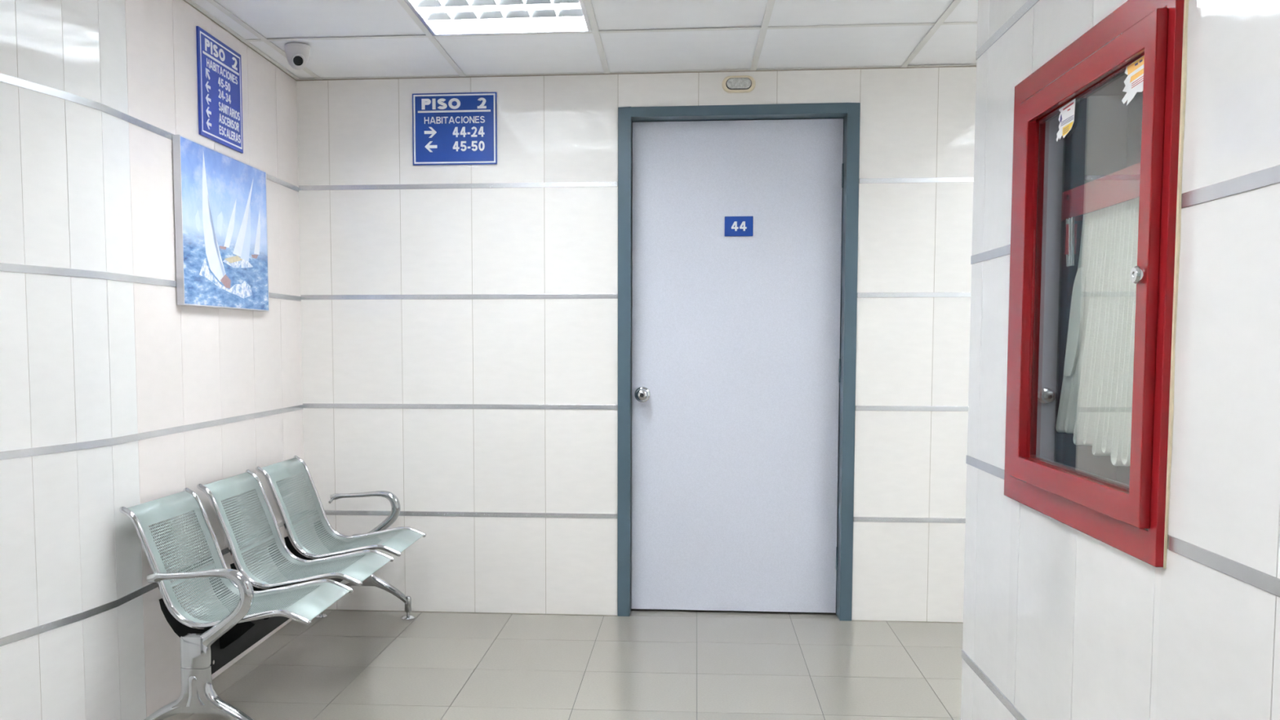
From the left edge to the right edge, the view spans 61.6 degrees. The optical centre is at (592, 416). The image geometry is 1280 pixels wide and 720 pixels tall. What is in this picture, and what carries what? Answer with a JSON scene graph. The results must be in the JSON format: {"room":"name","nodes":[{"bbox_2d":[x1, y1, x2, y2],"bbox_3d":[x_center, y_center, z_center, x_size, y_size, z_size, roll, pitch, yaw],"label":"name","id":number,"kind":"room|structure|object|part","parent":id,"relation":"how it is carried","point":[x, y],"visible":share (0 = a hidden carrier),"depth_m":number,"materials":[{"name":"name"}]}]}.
{"room":"hospital interior","nodes":[
{"label":"hospital interior","id":0,"kind":"room"},
{"bbox_2d":[0,0,305,719],"bbox_3d":[-1.672,-0.122,1.649,0.258,2.422,6.226,0,4,7],"label":"wall","id":1,"kind":"structure","parent":0,"point":[82,187],"depth_m":3.06,"materials":[{"name":"tile"}]},
{"bbox_2d":[0,73,298,191],"bbox_3d":[-1.613,-0.767,1.599,0.140,0.020,6.221,0,4,7],"label":"trim","id":2,"kind":"structure","parent":1,"relation":"attached to","point":[5,78],"depth_m":2.96,"materials":[{"name":"metal"}]},
{"bbox_2d":[0,262,301,301],"bbox_3d":[-1.613,-0.300,1.632,0.140,0.020,6.221,0,4,7],"label":"trim","id":3,"kind":"structure","parent":1,"relation":"attached to","point":[3,267],"depth_m":2.97,"materials":[{"name":"metal"}]},
{"bbox_2d":[0,404,302,460],"bbox_3d":[-1.612,0.169,1.665,0.140,0.020,6.221,0,4,7],"label":"trim","id":4,"kind":"structure","parent":1,"relation":"attached to","point":[109,442],"depth_m":3.18,"materials":[{"name":"metal"}]},
{"bbox_2d":[0,512,304,646],"bbox_3d":[-1.612,0.636,1.697,0.140,0.020,6.221,0,4,7],"label":"trim","id":5,"kind":"structure","parent":1,"relation":"attached to","point":[6,640],"depth_m":2.96,"materials":[{"name":"metal"}]},
{"bbox_2d":[195,26,243,153],"bbox_3d":[-1.315,-1.147,3.801,0.008,0.358,0.369,0,4,4],"label":"sign","id":6,"kind":"object","parent":1,"relation":"attached to","point":[219,67],"visible":1,"depth_m":3.78,"materials":[{"name":"blue plastic"}]},
{"bbox_2d":[172,134,269,311],"bbox_3d":[-1.305,-0.658,3.822,0.024,0.541,0.752,0,4,4],"label":"framed picture","id":7,"kind":"object","parent":1,"relation":"attached to","point":[220,198],"visible":1,"depth_m":3.74,"materials":[{"name":"printed canvas"},{"name":"painted wood"}]},
{"bbox_2d":[163,608,963,719],"bbox_3d":[0.769,1.093,1.680,6.091,0.050,6.815,0,4,5],"label":"floor","id":8,"kind":"structure","parent":0,"point":[646,664],"depth_m":3.90,"materials":[{"name":"tile"}]},
{"bbox_2d":[119,455,426,719],"bbox_3d":[-1.011,0.562,3.799,0.555,0.715,1.634,0,4,5],"label":"bench","id":9,"kind":"object","parent":8,"relation":"on","point":[314,581],"visible":1,"depth_m":3.42,"materials":[{"name":"metal"}]},
{"bbox_3d":[-1.096,0.550,3.014,0.303,0.254,0.057,1,4,10],"label":"armrest","id":10,"kind":"part","parent":9,"relation":"part of","materials":[{"name":"metal"}]},
{"bbox_3d":[-1.056,0.419,3.247,0.537,0.334,0.395,0,4,5],"label":"seat","id":11,"kind":"part","parent":9,"relation":"part of","materials":[{"name":"metal"}]},
{"bbox_3d":[-1.015,0.385,3.737,0.537,0.334,0.395,0,4,5],"label":"seat","id":12,"kind":"part","parent":9,"relation":"part of","materials":[{"name":"metal"}]},
{"bbox_3d":[-0.975,0.350,4.227,0.537,0.334,0.395,0,4,5],"label":"seat","id":13,"kind":"part","parent":9,"relation":"part of","materials":[{"name":"metal"}]},
{"bbox_3d":[-0.967,0.441,4.579,0.303,0.254,0.057,0,4,0],"label":"armrest","id":14,"kind":"part","parent":9,"relation":"part of","materials":[{"name":"metal"}]},
{"bbox_2d":[185,0,977,79],"bbox_3d":[0.670,-1.316,1.349,5.300,0.201,6.475,0,4,5],"label":"ceiling","id":15,"kind":"structure","parent":0,"point":[347,39],"depth_m":3.97,"materials":[{"name":"grey"}]},
{"bbox_2d":[284,42,310,70],"bbox_3d":[-1.116,-1.359,4.061,0.094,0.087,0.103,0,4,5],"label":"security camera","id":16,"kind":"object","parent":15,"relation":"attached to","point":[297,55],"visible":1,"depth_m":4.03,"materials":[{"name":"white plastic"}]},
{"bbox_2d":[404,0,591,35],"bbox_3d":[-0.341,-1.416,3.299,0.585,0.132,1.205,0,4,5],"label":"ceiling light","id":17,"kind":"object","parent":15,"relation":"attached to","point":[440,17],"visible":1,"depth_m":3.79,"materials":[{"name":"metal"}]},
{"bbox_2d":[296,64,976,622],"bbox_3d":[1.015,-0.328,4.575,4.770,2.422,0.180,0,4,5],"label":"wall","id":18,"kind":"structure","parent":0,"point":[915,122],"depth_m":4.58,"materials":[{"name":"tile"}]},
{"bbox_2d":[412,92,497,165],"bbox_3d":[-0.583,-1.220,4.549,0.362,0.299,0.008,0,4,5],"label":"sign","id":19,"kind":"object","parent":18,"relation":"attached to","point":[448,128],"visible":1,"depth_m":4.54,"materials":[{"name":"blue plastic"}]},
{"bbox_2d":[298,182,617,190],"bbox_3d":[-0.578,-0.982,4.570,1.376,0.020,0.003,0,4,5],"label":"trim","id":20,"kind":"structure","parent":18,"relation":"attached to","point":[555,184],"depth_m":4.57,"materials":[{"name":"metal"}]},
{"bbox_2d":[301,293,617,299],"bbox_3d":[-0.578,-0.514,4.603,1.376,0.020,0.003,0,4,5],"label":"trim","id":21,"kind":"structure","parent":18,"relation":"attached to","point":[497,295],"depth_m":4.60,"materials":[{"name":"metal"}]},
{"bbox_2d":[302,403,617,409],"bbox_3d":[-0.578,-0.044,4.636,1.376,0.020,0.003,0,4,5],"label":"trim","id":22,"kind":"structure","parent":18,"relation":"attached to","point":[304,405],"depth_m":4.63,"materials":[{"name":"metal"}]},
{"bbox_2d":[305,510,617,518],"bbox_3d":[-0.578,0.424,4.668,1.376,0.020,0.003,0,4,5],"label":"trim","id":23,"kind":"structure","parent":18,"relation":"attached to","point":[327,512],"depth_m":4.66,"materials":[{"name":"metal"}]},
{"bbox_2d":[721,75,755,93],"bbox_3d":[0.606,-1.374,4.429,0.138,0.068,0.030,0,4,5],"label":"emergency light","id":24,"kind":"object","parent":18,"relation":"attached to","point":[731,84],"visible":1,"depth_m":4.42,"materials":[{"name":"beige plastic"}]},
{"bbox_2d":[617,102,860,621],"bbox_3d":[0.612,-0.220,4.598,0.995,2.162,0.160,0,4,5],"label":"door","id":25,"kind":"structure","parent":18,"relation":"in","point":[737,354],"depth_m":4.60,"materials":[{"name":"grey wood"}]},
{"bbox_3d":[0.216,-0.094,4.619,0.068,0.068,0.066,0,4,5],"label":"knob","id":26,"kind":"part","parent":25,"relation":"part of","materials":[{"name":"silver metal"}]},
{"bbox_2d":[724,216,753,236],"bbox_3d":[0.624,-0.810,4.565,0.120,0.084,0.007,0,4,5],"label":"number sign","id":27,"kind":"object","parent":25,"relation":"attached to","point":[734,225],"visible":1,"depth_m":4.56,"materials":[{"name":"blue plastic"}]},
{"bbox_2d":[853,516,965,523],"bbox_3d":[2.234,0.439,4.437,2.268,0.020,0.003,0,4,5],"label":"trim","id":28,"kind":"structure","parent":18,"relation":"attached to","point":[855,518],"depth_m":4.51,"materials":[{"name":"metal"}]},
{"bbox_2d":[855,405,968,411],"bbox_3d":[2.234,-0.029,4.404,2.268,0.020,0.003,0,4,5],"label":"trim","id":29,"kind":"structure","parent":18,"relation":"attached to","point":[857,407],"depth_m":4.48,"materials":[{"name":"metal"}]},
{"bbox_2d":[857,292,971,297],"bbox_3d":[2.234,-0.500,4.372,2.268,0.020,0.003,0,4,5],"label":"trim","id":30,"kind":"structure","parent":18,"relation":"attached to","point":[887,294],"depth_m":4.44,"materials":[{"name":"metal"}]},
{"bbox_2d":[858,177,973,183],"bbox_3d":[2.234,-0.968,4.339,2.268,0.020,0.003,0,4,5],"label":"trim","id":31,"kind":"structure","parent":18,"relation":"attached to","point":[940,180],"depth_m":4.41,"materials":[{"name":"metal"}]},
{"bbox_2d":[960,0,1279,719],"bbox_3d":[0.867,-0.038,0.428,0.300,2.422,4.199,0,4,5],"label":"wall","id":32,"kind":"structure","parent":0,"point":[1067,624],"depth_m":1.46,"materials":[{"name":"tile"}]},
{"bbox_2d":[965,455,1004,479],"bbox_3d":[0.876,0.113,2.382,0.003,0.020,0.336,0,4,5],"label":"trim","id":33,"kind":"structure","parent":32,"relation":"attached to","point":[997,472],"depth_m":2.38,"materials":[{"name":"metal"}]},
{"bbox_2d":[970,244,1010,264],"bbox_3d":[0.876,-0.356,2.349,0.003,0.020,0.336,0,4,5],"label":"trim","id":34,"kind":"structure","parent":32,"relation":"attached to","point":[1006,250],"depth_m":2.35,"materials":[{"name":"metal"}]},
{"bbox_2d":[961,649,1026,719],"bbox_3d":[0.718,0.716,0.494,0.003,0.020,4.200,0,4,5],"label":"trim","id":35,"kind":"structure","parent":32,"relation":"attached to","point":[1006,703],"depth_m":2.32,"materials":[{"name":"metal"}]},
{"bbox_2d":[975,0,1039,60],"bbox_3d":[0.717,-0.689,0.396,0.003,0.020,4.200,0,4,5],"label":"trim","id":36,"kind":"structure","parent":32,"relation":"attached to","point":[1028,4],"depth_m":2.25,"materials":[{"name":"metal"}]},
{"bbox_2d":[1004,0,1188,568],"bbox_3d":[0.913,-0.226,1.817,0.246,0.830,0.722,0,4,5],"label":"cabinet","id":37,"kind":"object","parent":32,"relation":"attached to","point":[1100,125],"visible":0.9,"depth_m":1.83,"materials":[{"name":"red metal"}]},
{"bbox_3d":[0.885,-0.324,1.996,0.006,0.090,0.018,0,4,5],"label":"hanger rod","id":38,"kind":"part","parent":37,"relation":"part of","materials":[{"name":"silver metal"}]},
{"bbox_3d":[0.883,-0.323,1.982,0.006,0.090,0.014,0,4,5],"label":"hanger rod","id":39,"kind":"part","parent":37,"relation":"part of","materials":[{"name":"silver metal"}]},
{"bbox_3d":[0.889,-0.330,1.992,0.019,0.056,0.022,0,4,5],"label":"valve handle","id":40,"kind":"part","parent":37,"relation":"part of","materials":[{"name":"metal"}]},
{"bbox_3d":[0.882,-0.322,1.970,0.006,0.089,0.012,0,4,5],"label":"hanger rod","id":41,"kind":"part","parent":37,"relation":"part of","materials":[{"name":"silver metal"}]},
{"bbox_3d":[0.817,-0.221,1.788,0.004,0.633,0.511,0,4,5],"label":"glass pane","id":42,"kind":"part","parent":37,"relation":"part of","materials":[{"name":"clear glass"}]},
{"bbox_2d":[1055,197,1139,466],"bbox_3d":[0.917,-0.146,1.822,0.068,0.508,0.552,0,4,5],"label":"fire hose","id":43,"kind":"object","parent":37,"relation":"in","point":[1095,404],"visible":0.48,"depth_m":1.88,"materials":[{"name":"fabric"}]},
{"bbox_2d":[1168,535,1279,597],"bbox_3d":[0.674,0.284,-0.068,0.003,0.020,3.135,0,4,5],"label":"trim","id":44,"kind":"structure","parent":32,"relation":"attached to","point":[1264,581],"depth_m":1.33,"materials":[{"name":"metal"}]},
{"bbox_2d":[1181,164,1279,208],"bbox_3d":[0.673,-0.184,-0.101,0.003,0.020,3.135,0,4,5],"label":"trim","id":45,"kind":"structure","parent":32,"relation":"attached to","point":[1271,175],"depth_m":1.32,"materials":[{"name":"metal"}]}
]}

